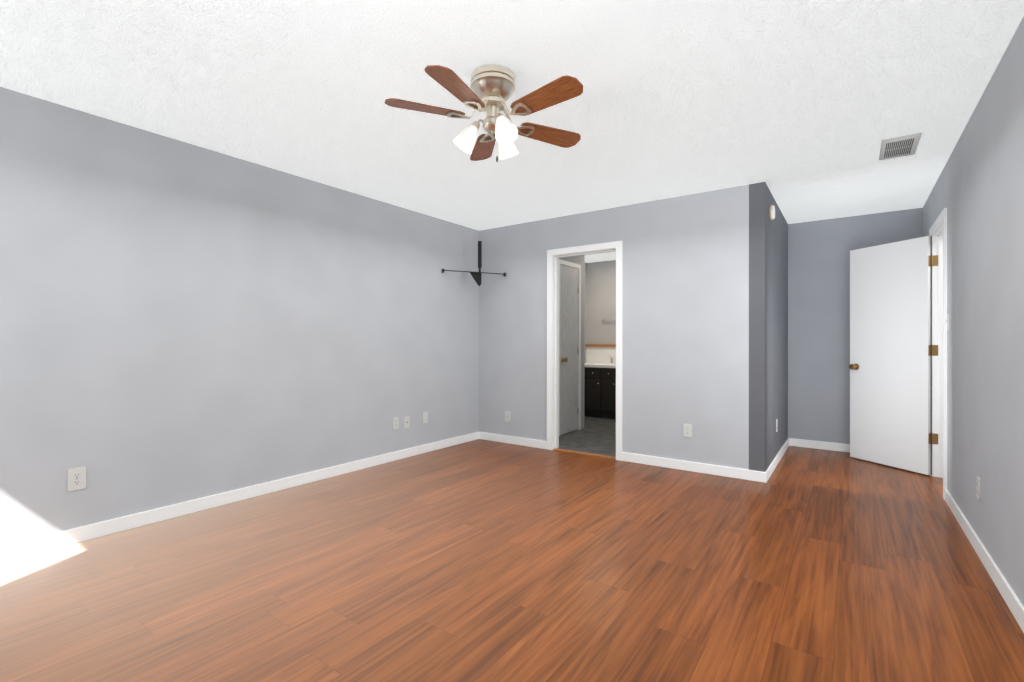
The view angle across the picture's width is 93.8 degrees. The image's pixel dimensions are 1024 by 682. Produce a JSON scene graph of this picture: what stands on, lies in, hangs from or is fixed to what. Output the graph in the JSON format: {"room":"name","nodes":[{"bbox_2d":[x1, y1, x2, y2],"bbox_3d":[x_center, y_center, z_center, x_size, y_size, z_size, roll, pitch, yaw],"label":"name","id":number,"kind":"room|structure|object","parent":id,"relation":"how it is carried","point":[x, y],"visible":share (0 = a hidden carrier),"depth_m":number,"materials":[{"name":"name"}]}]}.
{"room":"empty bedroom","nodes":[
{"label":"empty bedroom","id":0,"kind":"room"},
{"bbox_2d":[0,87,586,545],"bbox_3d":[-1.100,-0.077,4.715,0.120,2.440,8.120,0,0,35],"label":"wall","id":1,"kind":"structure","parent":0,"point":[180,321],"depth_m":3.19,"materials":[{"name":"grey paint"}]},
{"bbox_2d":[67,466,85,490],"bbox_3d":[-2.451,0.776,2.698,0.008,0.125,0.078,0,0,35],"label":"electrical outlet","id":2,"kind":"object","parent":1,"relation":"attached to","point":[76,478],"visible":1,"depth_m":2.69,"materials":[{"name":"white plastic"}]},
{"bbox_2d":[0,432,479,562],"bbox_3d":[-1.847,1.096,3.547,0.013,0.085,5.057,0,0,35],"label":"baseboard","id":3,"kind":"structure","parent":1,"relation":"attached to","point":[22,548],"depth_m":3.17,"materials":[{"name":"white wood"}]},
{"bbox_2d":[393,417,398,429],"bbox_3d":[-1.113,0.787,4.586,0.008,0.115,0.070,0,0,35],"label":"electrical outlet","id":4,"kind":"object","parent":1,"relation":"attached to","point":[395,422],"visible":1,"depth_m":4.58,"materials":[{"name":"white plastic"}]},
{"bbox_2d":[404,416,409,428],"bbox_3d":[-1.028,0.798,4.697,0.018,0.115,0.070,0,0,35],"label":"outlet","id":5,"kind":"object","parent":1,"relation":"attached to","point":[406,421],"visible":1,"depth_m":4.70,"materials":[{"name":"white plastic"}]},
{"bbox_2d":[423,412,427,423],"bbox_3d":[-0.887,0.784,4.904,0.007,0.115,0.070,0,0,35],"label":"electrical outlet","id":6,"kind":"object","parent":1,"relation":"attached to","point":[425,417],"visible":1,"depth_m":4.90,"materials":[{"name":"white plastic"}]},
{"bbox_2d":[442,241,505,285],"bbox_3d":[-0.405,-0.845,5.233,0.725,0.495,0.047,0,0,-24],"label":"mount","id":7,"kind":"object","parent":1,"relation":"attached to","point":[476,276],"visible":0.98,"depth_m":5.24,"materials":[{"name":"black metal"}]},
{"bbox_2d":[0,416,1023,681],"bbox_3d":[1.141,1.169,3.122,5.620,0.069,8.120,0,0,35],"label":"floor","id":8,"kind":"structure","parent":0,"point":[479,560],"depth_m":2.25,"materials":[{"name":"laminate"}]},
{"bbox_2d":[584,368,615,418],"bbox_3d":[1.585,0.776,7.272,1.297,0.755,0.591,0,0,35],"label":"bathroom vanity","id":9,"kind":"object","parent":8,"relation":"on","point":[600,385],"depth_m":7.14,"materials":[{"name":"black wood"}]},
{"bbox_2d":[585,364,615,367],"bbox_3d":[1.596,0.382,7.278,1.307,0.063,0.572,0,0,35],"label":"countertop","id":10,"kind":"structure","parent":9,"relation":"on","point":[586,365],"depth_m":7.17,"materials":[{"name":"white stone"}]},
{"bbox_2d":[0,0,1023,262],"bbox_3d":[1.146,-1.337,3.127,5.620,0.080,8.120,0,0,35],"label":"ceiling","id":11,"kind":"structure","parent":0,"point":[802,108],"depth_m":2.45,"materials":[{"name":"white paint"}]},
{"bbox_2d":[384,64,582,161],"bbox_3d":[-0.057,-1.082,2.303,0.910,0.436,0.987,0,0,35],"label":"ceiling fan","id":12,"kind":"object","parent":11,"relation":"hanging from","point":[490,92],"visible":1,"depth_m":2.27,"materials":[{"name":"brown wood"}]},
{"bbox_2d":[879,132,921,159],"bbox_3d":[2.582,-1.289,3.196,0.200,0.010,0.417,0,0,35],"label":"ceiling vent","id":13,"kind":"object","parent":11,"relation":"in","point":[900,146],"visible":1,"depth_m":3.17,"materials":[{"name":"silver metal"}]},
{"bbox_2d":[559,255,584,435],"bbox_3d":[0.321,-0.072,6.028,0.680,2.440,1.253,0,0,35],"label":"wall","id":14,"kind":"structure","parent":0,"point":[579,260],"depth_m":6.29,"materials":[{"name":"paint"}]},
{"bbox_2d":[560,264,578,434],"bbox_3d":[0.744,0.104,5.969,0.076,2.065,0.484,0,0,35],"label":"closet door","id":15,"kind":"structure","parent":14,"relation":"in","point":[569,286],"depth_m":5.97,"materials":[{"name":"white wood"}]},
{"bbox_2d":[559,259,580,435],"bbox_3d":[0.718,0.081,5.987,0.014,2.135,0.600,0,0,35],"label":"door frame","id":16,"kind":"structure","parent":14,"relation":"in","point":[569,264],"depth_m":6.19,"materials":[{"name":"painted wood"},{"name":"brass"}]},
{"bbox_2d":[586,260,615,343],"bbox_3d":[2.433,-0.066,7.113,2.872,2.440,0.120,0,0,35],"label":"wall","id":17,"kind":"structure","parent":0,"point":[601,290],"depth_m":7.74,"materials":[{"name":"paint"}]},
{"bbox_2d":[585,348,615,363],"bbox_3d":[1.752,0.227,7.507,1.297,0.265,0.019,0,0,35],"label":"backsplash","id":18,"kind":"structure","parent":17,"relation":"attached to","point":[593,355],"depth_m":7.70,"materials":[{"name":"beige tile"}]},
{"bbox_2d":[479,185,748,469],"bbox_3d":[0.818,-0.074,4.834,2.872,2.440,0.120,0,0,35],"label":"wall","id":19,"kind":"structure","parent":0,"point":[685,337],"depth_m":4.40,"materials":[{"name":"grey paint"}]},
{"bbox_2d":[505,411,509,421],"bbox_3d":[-0.053,0.846,5.364,0.070,0.115,0.018,0,0,35],"label":"outlet","id":20,"kind":"object","parent":19,"relation":"attached to","point":[507,416],"visible":1,"depth_m":5.37,"materials":[{"name":"white plastic"}]},
{"bbox_2d":[480,432,546,448],"bbox_3d":[0.002,1.104,5.328,0.909,0.085,0.013,0,0,35],"label":"baseboard","id":21,"kind":"structure","parent":19,"relation":"attached to","point":[534,443],"depth_m":5.30,"materials":[{"name":"white wood"}]},
{"bbox_2d":[547,241,622,460],"bbox_3d":[0.752,0.093,4.880,0.837,2.107,0.152,0,0,35],"label":"door frame","id":22,"kind":"structure","parent":19,"relation":"in","point":[554,256],"depth_m":5.03,"materials":[{"name":"white wood"}]},
{"bbox_2d":[684,423,691,436],"bbox_3d":[1.552,0.789,4.232,0.070,0.115,0.008,0,0,35],"label":"electrical outlet","id":23,"kind":"object","parent":19,"relation":"attached to","point":[687,430],"visible":1,"depth_m":4.23,"materials":[{"name":"white plastic"}]},
{"bbox_2d":[622,452,763,482],"bbox_3d":[1.541,1.104,4.238,1.198,0.085,0.016,0,0,35],"label":"baseboard","id":24,"kind":"structure","parent":19,"relation":"attached to","point":[738,473],"depth_m":4.18,"materials":[{"name":"white wood"}]},
{"bbox_2d":[749,182,787,471],"bbox_3d":[2.846,-0.069,5.109,0.120,2.440,2.913,0,0,35],"label":"wall","id":25,"kind":"structure","parent":0,"point":[768,322],"depth_m":3.95,"materials":[{"name":"paint"}]},
{"bbox_2d":[769,205,774,220],"bbox_3d":[2.233,-1.103,4.108,0.036,0.132,0.132,0,0,35],"label":"smoke detector","id":26,"kind":"object","parent":25,"relation":"attached to","point":[771,212],"visible":1,"depth_m":4.07,"materials":[{"name":"beige plastic"}]},
{"bbox_2d":[764,438,791,482],"bbox_3d":[2.546,1.106,4.571,0.013,0.085,1.721,0,0,35],"label":"baseboard","id":27,"kind":"structure","parent":25,"relation":"attached to","point":[771,468],"depth_m":4.38,"materials":[{"name":"white wood"}]},
{"bbox_2d":[788,208,922,443],"bbox_3d":[4.098,-0.068,4.603,2.508,2.440,0.120,0,0,35],"label":"wall","id":28,"kind":"structure","parent":0,"point":[818,329],"depth_m":5.08,"materials":[{"name":"paint"}]},
{"bbox_2d":[792,438,849,451],"bbox_3d":[3.513,1.109,4.932,1.095,0.085,0.013,0,0,35],"label":"baseboard","id":29,"kind":"structure","parent":28,"relation":"attached to","point":[813,444],"depth_m":5.09,"materials":[{"name":"white wood"}]},
{"bbox_2d":[923,16,1023,605],"bbox_3d":[2.049,-0.078,1.817,0.120,2.440,7.035,0,0,35],"label":"wall","id":30,"kind":"structure","parent":0,"point":[977,191],"depth_m":2.37,"materials":[{"name":"grey paint"}]},
{"bbox_2d":[929,208,946,499],"bbox_3d":[3.418,0.095,3.748,0.152,2.107,0.834,0,0,35],"label":"door frame","id":31,"kind":"structure","parent":30,"relation":"in","point":[938,231],"depth_m":4.03,"materials":[{"name":"white wood"}]},
{"bbox_2d":[849,236,932,474],"bbox_3d":[3.457,0.123,4.409,0.583,2.030,0.477,0,0,35],"label":"door","id":32,"kind":"structure","parent":31,"relation":"attached to","point":[891,353],"depth_m":4.34,"materials":[{"name":"painted wood"},{"name":"brass"}]},
{"bbox_2d":[946,314,949,329],"bbox_3d":[3.077,-0.133,3.384,0.014,0.115,0.070,0,0,35],"label":"light switch","id":33,"kind":"object","parent":30,"relation":"attached to","point":[948,321],"visible":0.98,"depth_m":3.36,"materials":[{"name":"white plastic"}]},
{"bbox_2d":[976,476,980,500],"bbox_3d":[2.511,0.794,2.581,0.008,0.115,0.070,0,0,35],"label":"electrical outlet","id":34,"kind":"object","parent":30,"relation":"attached to","point":[978,488],"visible":1,"depth_m":2.57,"materials":[{"name":"white plastic"}]},
{"bbox_2d":[945,489,1023,632],"bbox_3d":[1.584,1.097,1.276,0.013,0.085,5.320,0,0,35],"label":"baseboard","id":35,"kind":"structure","parent":30,"relation":"attached to","point":[1009,596],"depth_m":2.32,"materials":[{"name":"white wood"}]}
]}

